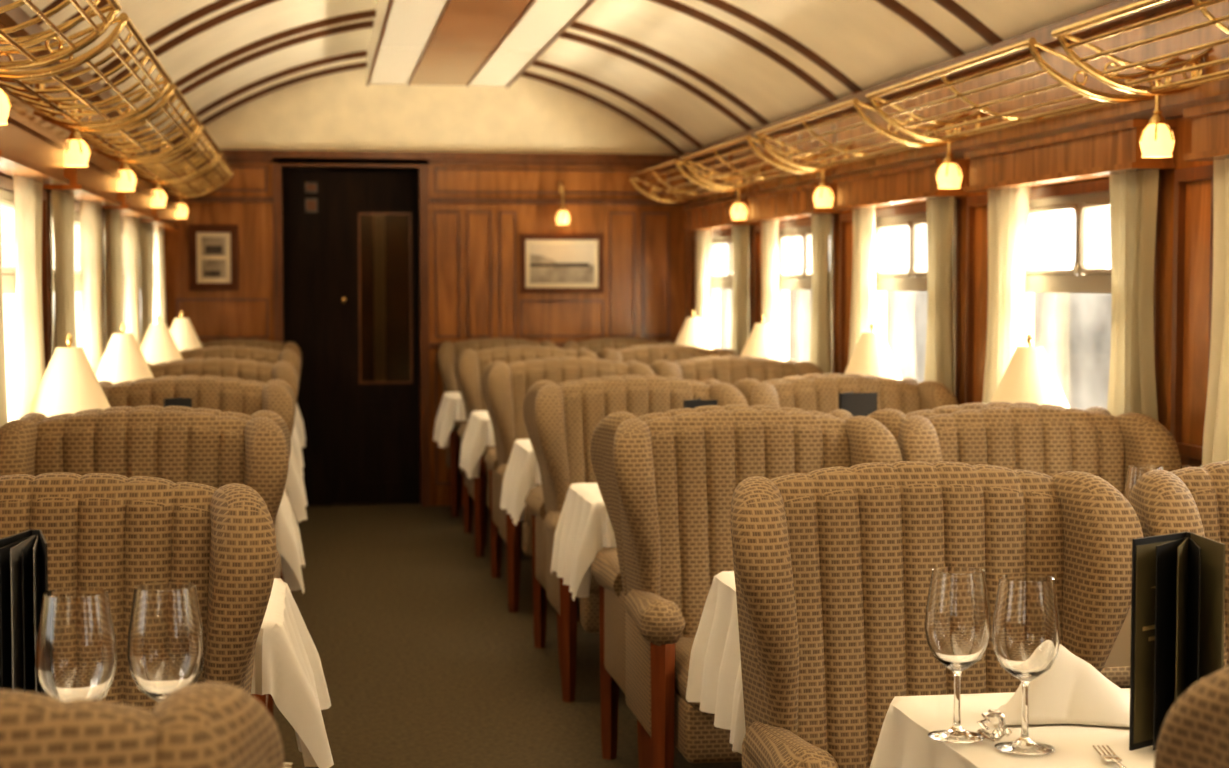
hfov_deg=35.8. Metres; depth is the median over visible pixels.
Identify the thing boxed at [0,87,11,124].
wall lamp
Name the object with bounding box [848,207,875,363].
curtain
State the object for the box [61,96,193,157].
grille
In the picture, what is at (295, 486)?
tablecloth
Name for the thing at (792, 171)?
grille
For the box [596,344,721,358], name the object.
armchair
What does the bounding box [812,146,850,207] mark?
wall lamp
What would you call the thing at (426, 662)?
floor
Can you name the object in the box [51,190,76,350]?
curtain
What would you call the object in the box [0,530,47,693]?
menu
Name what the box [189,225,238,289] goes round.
framed picture
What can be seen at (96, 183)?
trim
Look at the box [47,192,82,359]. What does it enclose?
window
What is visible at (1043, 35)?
trim
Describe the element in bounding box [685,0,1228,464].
wall
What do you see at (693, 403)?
menu
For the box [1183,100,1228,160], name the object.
trim
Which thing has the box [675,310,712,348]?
table lamp
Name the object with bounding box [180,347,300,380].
armchair
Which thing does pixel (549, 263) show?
print
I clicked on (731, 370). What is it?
armchair
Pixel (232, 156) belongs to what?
trim
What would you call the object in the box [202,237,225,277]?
print
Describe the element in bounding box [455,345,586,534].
armchair
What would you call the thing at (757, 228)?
trim
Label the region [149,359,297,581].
armchair
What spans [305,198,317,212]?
plate
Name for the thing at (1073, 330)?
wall
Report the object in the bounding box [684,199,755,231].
trim
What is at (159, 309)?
curtain
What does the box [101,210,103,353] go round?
trim
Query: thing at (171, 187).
grille
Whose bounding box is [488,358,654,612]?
armchair
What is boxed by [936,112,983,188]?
wall lamp
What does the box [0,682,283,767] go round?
armchair
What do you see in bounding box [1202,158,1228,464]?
curtain
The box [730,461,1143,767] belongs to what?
armchair
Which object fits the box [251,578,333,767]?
tablecloth
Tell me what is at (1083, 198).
window
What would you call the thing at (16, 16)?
trim
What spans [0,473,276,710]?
armchair
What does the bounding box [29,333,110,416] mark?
table lamp
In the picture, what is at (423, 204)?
trim
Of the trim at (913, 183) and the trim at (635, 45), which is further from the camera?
the trim at (635, 45)
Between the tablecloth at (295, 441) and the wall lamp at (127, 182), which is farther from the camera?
the tablecloth at (295, 441)
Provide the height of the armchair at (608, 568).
0.955 m
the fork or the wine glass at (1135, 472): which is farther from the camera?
the wine glass at (1135, 472)
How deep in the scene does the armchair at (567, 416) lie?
5.93 m
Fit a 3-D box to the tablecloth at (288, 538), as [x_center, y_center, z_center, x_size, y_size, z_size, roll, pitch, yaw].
[-1.230,0.423,5.261,0.733,0.264,0.520,0,3,-9]
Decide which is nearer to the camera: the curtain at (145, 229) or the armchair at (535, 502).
the armchair at (535, 502)
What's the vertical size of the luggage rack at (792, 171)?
0.151 m
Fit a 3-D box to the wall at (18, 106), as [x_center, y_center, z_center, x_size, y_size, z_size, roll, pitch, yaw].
[-1.476,0.036,3.975,0.070,2.010,13.100,0,3,-9]
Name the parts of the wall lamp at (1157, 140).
lamp shade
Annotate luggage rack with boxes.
[0,0,121,70]
[0,12,172,127]
[42,83,201,160]
[98,125,220,182]
[136,152,234,197]
[628,159,754,202]
[680,135,840,189]
[754,98,968,170]
[866,37,1178,142]
[1051,0,1228,95]
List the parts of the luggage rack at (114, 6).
rail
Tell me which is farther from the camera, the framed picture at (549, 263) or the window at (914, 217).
the framed picture at (549, 263)
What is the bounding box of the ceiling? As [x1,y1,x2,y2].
[13,0,1116,152]
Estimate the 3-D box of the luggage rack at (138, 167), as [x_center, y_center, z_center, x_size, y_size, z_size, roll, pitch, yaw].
[-1.851,-0.938,7.818,0.393,0.151,1.360,0,3,-9]
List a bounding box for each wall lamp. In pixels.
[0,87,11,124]
[35,84,90,166]
[93,132,136,190]
[131,153,167,206]
[160,173,188,218]
[555,182,570,224]
[730,169,762,219]
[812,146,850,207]
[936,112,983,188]
[1139,55,1202,157]
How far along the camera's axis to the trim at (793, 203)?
8.12 m
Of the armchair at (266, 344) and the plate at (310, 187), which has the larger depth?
the plate at (310, 187)
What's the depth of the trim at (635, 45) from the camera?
8.61 m
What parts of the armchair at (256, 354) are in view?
backrest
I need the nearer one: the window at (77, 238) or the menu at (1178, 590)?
the menu at (1178, 590)
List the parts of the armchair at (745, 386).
backrest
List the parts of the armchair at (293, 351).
backrest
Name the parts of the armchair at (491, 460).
armrest, leg, backrest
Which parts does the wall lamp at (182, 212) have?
lamp shade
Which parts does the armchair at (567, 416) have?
armrest, leg, leg, seat, seat, backrest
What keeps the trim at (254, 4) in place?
attached to the ceiling
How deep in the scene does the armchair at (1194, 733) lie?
1.63 m
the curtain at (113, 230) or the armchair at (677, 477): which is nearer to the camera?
the armchair at (677, 477)
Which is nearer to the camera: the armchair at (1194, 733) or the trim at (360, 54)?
the armchair at (1194, 733)
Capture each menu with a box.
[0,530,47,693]
[164,397,191,407]
[684,399,716,408]
[839,391,876,415]
[1129,532,1225,750]
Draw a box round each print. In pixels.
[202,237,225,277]
[530,244,593,282]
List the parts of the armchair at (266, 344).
backrest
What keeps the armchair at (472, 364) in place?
on the floor
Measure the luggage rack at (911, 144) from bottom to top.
0.151 m
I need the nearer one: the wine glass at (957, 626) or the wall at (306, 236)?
the wine glass at (957, 626)
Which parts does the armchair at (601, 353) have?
backrest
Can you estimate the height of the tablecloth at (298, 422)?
0.264 m
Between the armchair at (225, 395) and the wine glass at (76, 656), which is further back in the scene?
the armchair at (225, 395)
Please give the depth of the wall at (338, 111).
10.68 m
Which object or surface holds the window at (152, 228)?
in the wall at (18, 106)
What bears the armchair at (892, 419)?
on the floor
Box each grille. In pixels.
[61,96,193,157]
[116,133,214,179]
[150,159,229,195]
[639,171,720,201]
[694,151,800,187]
[770,121,920,168]
[886,69,1128,139]
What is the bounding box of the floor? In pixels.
[273,502,741,767]
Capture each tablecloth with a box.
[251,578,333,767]
[275,489,304,593]
[285,446,307,522]
[291,424,303,476]
[294,402,305,446]
[433,392,465,448]
[459,411,495,478]
[500,439,541,525]
[550,483,615,600]
[686,571,1130,753]
[870,688,1155,767]
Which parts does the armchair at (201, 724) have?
backrest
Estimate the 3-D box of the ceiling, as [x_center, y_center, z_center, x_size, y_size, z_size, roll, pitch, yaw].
[-0.012,-1.242,4.191,3.010,0.580,13.200,0,3,-9]
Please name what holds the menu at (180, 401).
on the tablecloth at (288, 538)
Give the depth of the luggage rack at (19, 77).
4.75 m
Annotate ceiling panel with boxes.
[366,0,595,87]
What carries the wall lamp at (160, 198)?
attached to the wall at (18, 106)
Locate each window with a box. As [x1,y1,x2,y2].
[0,175,16,421]
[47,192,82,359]
[102,211,124,351]
[138,228,153,345]
[711,226,751,347]
[778,215,836,372]
[875,199,960,403]
[1025,172,1161,408]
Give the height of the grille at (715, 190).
0.138 m
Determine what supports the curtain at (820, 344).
hanging from the wall at (1198, 192)
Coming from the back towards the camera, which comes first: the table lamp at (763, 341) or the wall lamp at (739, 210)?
the wall lamp at (739, 210)
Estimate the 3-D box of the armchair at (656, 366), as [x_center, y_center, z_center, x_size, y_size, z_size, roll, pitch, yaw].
[0.445,0.348,8.082,0.677,0.955,0.538,0,3,-9]
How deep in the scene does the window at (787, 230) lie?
8.40 m
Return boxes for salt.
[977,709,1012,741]
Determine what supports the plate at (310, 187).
attached to the wall at (306, 236)
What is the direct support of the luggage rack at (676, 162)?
attached to the wall at (1198, 192)
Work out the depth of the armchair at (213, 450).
4.40 m
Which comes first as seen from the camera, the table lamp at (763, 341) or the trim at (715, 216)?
the table lamp at (763, 341)
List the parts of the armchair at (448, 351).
leg, armrest, leg, backrest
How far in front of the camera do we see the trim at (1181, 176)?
4.65 m
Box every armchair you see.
[0,409,288,708]
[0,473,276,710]
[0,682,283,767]
[20,405,290,716]
[99,375,295,579]
[100,377,294,577]
[147,357,298,389]
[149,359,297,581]
[179,346,300,367]
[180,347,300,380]
[200,338,301,365]
[437,337,556,516]
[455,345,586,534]
[459,346,597,556]
[481,356,637,577]
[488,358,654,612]
[523,375,719,665]
[534,377,747,702]
[563,337,674,353]
[590,404,852,767]
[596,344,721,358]
[604,345,738,365]
[613,409,901,767]
[649,355,798,375]
[661,357,822,384]
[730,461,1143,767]
[733,373,918,405]
[751,375,958,413]
[867,402,1110,440]
[897,406,1180,688]
[1128,460,1228,667]
[1154,666,1228,767]
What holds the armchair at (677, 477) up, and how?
on the floor
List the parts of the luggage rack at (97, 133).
rail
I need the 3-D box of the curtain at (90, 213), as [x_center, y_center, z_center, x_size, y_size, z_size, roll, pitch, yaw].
[-1.844,-0.281,6.721,0.045,0.715,0.485,0,3,-9]
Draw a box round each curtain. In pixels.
[0,245,7,427]
[13,175,44,419]
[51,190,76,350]
[80,200,102,372]
[105,209,122,347]
[123,216,139,346]
[139,222,153,343]
[153,227,165,323]
[696,230,711,342]
[731,225,748,355]
[761,220,778,339]
[809,213,830,373]
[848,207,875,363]
[924,197,953,393]
[982,187,1029,403]
[1107,169,1158,420]
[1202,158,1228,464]
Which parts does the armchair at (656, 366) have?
backrest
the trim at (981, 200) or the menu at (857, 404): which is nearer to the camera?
the menu at (857, 404)
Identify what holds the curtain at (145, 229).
hanging from the wall at (18, 106)
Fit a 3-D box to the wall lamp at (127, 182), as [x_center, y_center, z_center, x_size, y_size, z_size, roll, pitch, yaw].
[-1.855,-0.839,7.062,0.158,0.242,0.082,0,3,-9]
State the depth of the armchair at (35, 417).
4.63 m
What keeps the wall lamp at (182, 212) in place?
attached to the wall at (18, 106)
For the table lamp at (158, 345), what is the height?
0.435 m
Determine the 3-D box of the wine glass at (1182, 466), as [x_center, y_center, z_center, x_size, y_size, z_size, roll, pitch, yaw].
[1.143,0.266,3.724,0.082,0.210,0.082,0,3,-9]
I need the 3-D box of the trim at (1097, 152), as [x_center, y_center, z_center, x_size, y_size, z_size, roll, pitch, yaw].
[1.234,-0.623,5.284,0.114,0.120,1.230,0,3,-9]
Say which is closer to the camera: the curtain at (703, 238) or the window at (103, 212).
the window at (103, 212)
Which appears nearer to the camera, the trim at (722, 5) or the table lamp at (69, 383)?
the table lamp at (69, 383)
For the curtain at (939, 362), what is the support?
hanging from the wall at (1198, 192)
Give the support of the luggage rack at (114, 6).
attached to the wall at (18, 106)
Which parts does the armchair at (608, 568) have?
armrest, leg, leg, backrest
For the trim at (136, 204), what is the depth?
7.70 m
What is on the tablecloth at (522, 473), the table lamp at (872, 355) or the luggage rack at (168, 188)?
the table lamp at (872, 355)
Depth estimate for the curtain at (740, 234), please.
9.24 m
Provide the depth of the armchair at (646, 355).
9.10 m
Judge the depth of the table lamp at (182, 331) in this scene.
9.52 m
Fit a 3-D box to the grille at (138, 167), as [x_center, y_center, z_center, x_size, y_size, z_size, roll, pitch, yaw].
[-1.853,-0.942,7.818,0.386,0.138,1.320,0,3,-9]
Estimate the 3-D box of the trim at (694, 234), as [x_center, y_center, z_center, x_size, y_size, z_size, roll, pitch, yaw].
[0.458,-0.482,10.491,0.018,0.700,0.220,0,3,-9]
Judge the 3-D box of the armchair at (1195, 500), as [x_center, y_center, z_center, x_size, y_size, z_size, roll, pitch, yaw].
[1.214,0.610,3.102,0.677,0.955,0.538,0,3,-9]
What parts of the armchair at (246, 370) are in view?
backrest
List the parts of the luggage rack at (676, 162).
rail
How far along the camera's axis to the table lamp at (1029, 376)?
5.15 m
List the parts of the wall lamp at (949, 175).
lamp shade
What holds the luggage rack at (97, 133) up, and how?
attached to the wall at (18, 106)
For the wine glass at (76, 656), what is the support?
on the tablecloth
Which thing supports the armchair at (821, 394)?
on the floor
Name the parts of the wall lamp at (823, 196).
lamp shade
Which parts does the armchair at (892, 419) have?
backrest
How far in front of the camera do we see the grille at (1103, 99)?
5.23 m
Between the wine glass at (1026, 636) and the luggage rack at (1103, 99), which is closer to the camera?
the wine glass at (1026, 636)
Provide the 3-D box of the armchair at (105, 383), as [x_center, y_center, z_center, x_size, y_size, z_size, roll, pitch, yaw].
[-1.411,0.437,6.392,0.677,0.955,0.538,0,3,-9]
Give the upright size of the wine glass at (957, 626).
0.210 m
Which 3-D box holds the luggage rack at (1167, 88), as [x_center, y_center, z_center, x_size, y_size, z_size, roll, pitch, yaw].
[1.314,-0.714,3.771,0.393,0.151,1.360,0,3,-9]
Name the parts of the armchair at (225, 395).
backrest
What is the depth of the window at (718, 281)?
10.05 m
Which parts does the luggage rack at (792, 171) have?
rail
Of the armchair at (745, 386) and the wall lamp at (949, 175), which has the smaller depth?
the wall lamp at (949, 175)
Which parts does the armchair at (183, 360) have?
backrest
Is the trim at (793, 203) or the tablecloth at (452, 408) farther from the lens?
the tablecloth at (452, 408)
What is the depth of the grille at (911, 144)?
6.73 m
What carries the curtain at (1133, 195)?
hanging from the wall at (1198, 192)
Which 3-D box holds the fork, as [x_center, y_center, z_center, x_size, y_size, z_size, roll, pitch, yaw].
[0.590,0.448,2.206,0.020,0.010,0.200,0,3,0]
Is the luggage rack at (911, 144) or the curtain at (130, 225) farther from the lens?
the curtain at (130, 225)
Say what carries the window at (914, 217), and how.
in the wall at (1198, 192)
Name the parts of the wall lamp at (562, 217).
lamp shade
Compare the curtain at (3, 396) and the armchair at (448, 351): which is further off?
the armchair at (448, 351)
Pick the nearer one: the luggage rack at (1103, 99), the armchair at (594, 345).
the luggage rack at (1103, 99)
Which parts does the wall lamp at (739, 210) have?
lamp shade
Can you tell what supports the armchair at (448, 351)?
on the floor
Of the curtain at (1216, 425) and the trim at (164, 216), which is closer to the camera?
the curtain at (1216, 425)
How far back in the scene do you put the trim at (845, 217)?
7.62 m
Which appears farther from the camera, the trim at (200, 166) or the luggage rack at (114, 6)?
the trim at (200, 166)
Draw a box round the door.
[329,171,419,503]
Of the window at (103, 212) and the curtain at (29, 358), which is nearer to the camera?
the curtain at (29, 358)
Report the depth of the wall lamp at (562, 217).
10.62 m
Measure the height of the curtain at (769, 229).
0.715 m
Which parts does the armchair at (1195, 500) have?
backrest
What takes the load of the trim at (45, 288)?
attached to the wall at (18, 106)
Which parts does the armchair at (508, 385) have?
armrest, leg, seat, seat, backrest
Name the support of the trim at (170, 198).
attached to the wall at (338, 111)
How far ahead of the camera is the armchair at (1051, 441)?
4.54 m
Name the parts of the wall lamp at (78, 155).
lamp shade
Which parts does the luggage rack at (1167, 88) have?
rail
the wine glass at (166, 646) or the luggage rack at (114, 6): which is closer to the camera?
the wine glass at (166, 646)
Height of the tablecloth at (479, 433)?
0.264 m
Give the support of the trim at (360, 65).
attached to the ceiling
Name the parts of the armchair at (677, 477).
leg, armrest, leg, seat, seat, backrest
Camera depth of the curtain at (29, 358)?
5.10 m
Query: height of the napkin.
0.098 m
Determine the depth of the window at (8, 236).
5.28 m
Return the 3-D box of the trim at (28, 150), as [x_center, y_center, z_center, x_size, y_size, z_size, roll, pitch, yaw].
[-1.525,-0.600,4.846,0.114,0.120,1.230,0,3,-9]
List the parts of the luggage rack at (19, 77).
rail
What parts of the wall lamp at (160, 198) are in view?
lamp shade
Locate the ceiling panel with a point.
(466, 43)
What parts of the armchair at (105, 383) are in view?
backrest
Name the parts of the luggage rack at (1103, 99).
rail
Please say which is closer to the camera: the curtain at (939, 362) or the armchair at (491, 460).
the curtain at (939, 362)
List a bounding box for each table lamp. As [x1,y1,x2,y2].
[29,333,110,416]
[95,322,153,383]
[140,315,182,364]
[169,310,201,350]
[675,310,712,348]
[741,315,786,360]
[844,322,901,379]
[991,332,1069,407]
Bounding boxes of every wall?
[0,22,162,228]
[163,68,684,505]
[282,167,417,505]
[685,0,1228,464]
[721,289,1111,409]
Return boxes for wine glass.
[35,587,116,701]
[127,582,204,701]
[924,566,990,743]
[991,574,1060,754]
[1124,464,1162,499]
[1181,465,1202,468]
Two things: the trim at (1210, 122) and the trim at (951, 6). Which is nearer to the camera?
the trim at (1210, 122)
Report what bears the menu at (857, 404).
on the tablecloth at (584, 526)
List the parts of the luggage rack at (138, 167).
rail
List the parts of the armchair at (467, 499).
armrest, leg, backrest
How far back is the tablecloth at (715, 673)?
3.63 m
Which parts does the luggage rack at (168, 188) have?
rail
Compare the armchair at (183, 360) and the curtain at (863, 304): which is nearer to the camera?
the curtain at (863, 304)
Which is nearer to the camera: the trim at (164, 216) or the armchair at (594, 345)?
the trim at (164, 216)
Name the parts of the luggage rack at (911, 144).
rail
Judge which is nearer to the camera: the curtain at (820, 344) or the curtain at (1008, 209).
the curtain at (1008, 209)
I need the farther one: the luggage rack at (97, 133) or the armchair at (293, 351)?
the armchair at (293, 351)
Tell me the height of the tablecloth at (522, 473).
0.264 m
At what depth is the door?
10.72 m
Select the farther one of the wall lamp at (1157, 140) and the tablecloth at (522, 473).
the tablecloth at (522, 473)
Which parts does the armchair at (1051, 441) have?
backrest, seat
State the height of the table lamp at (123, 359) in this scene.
0.435 m
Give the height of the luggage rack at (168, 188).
0.151 m
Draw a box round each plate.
[305,182,317,192]
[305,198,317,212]
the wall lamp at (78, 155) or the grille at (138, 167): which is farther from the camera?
the grille at (138, 167)
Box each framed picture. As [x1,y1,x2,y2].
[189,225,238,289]
[520,234,603,292]
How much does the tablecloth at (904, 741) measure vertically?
0.264 m
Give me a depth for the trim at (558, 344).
10.66 m
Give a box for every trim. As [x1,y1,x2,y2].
[0,0,165,151]
[0,109,69,184]
[32,0,1003,44]
[42,189,49,370]
[43,155,121,205]
[54,0,964,57]
[92,0,862,92]
[101,182,154,219]
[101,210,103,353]
[103,0,838,101]
[139,10,769,124]
[139,200,178,228]
[142,20,752,130]
[161,50,702,147]
[165,149,684,166]
[167,196,685,204]
[168,62,684,153]
[176,165,669,484]
[272,158,429,506]
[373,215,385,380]
[430,342,565,347]
[680,0,1228,208]
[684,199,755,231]
[692,233,695,316]
[746,183,841,222]
[753,225,760,326]
[833,159,968,210]
[839,212,852,373]
[964,119,1176,191]
[965,195,987,402]
[1170,165,1212,459]
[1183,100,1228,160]
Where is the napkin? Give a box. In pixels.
[992,644,1129,727]
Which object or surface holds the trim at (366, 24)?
attached to the ceiling
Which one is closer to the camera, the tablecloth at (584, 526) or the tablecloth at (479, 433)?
the tablecloth at (584, 526)
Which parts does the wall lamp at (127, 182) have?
lamp shade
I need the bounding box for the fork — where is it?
[1092,745,1125,767]
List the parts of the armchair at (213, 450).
backrest, leg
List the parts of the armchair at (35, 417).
backrest, leg, armrest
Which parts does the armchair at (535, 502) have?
armrest, leg, leg, backrest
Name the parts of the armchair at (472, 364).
armrest, leg, leg, seat, seat, backrest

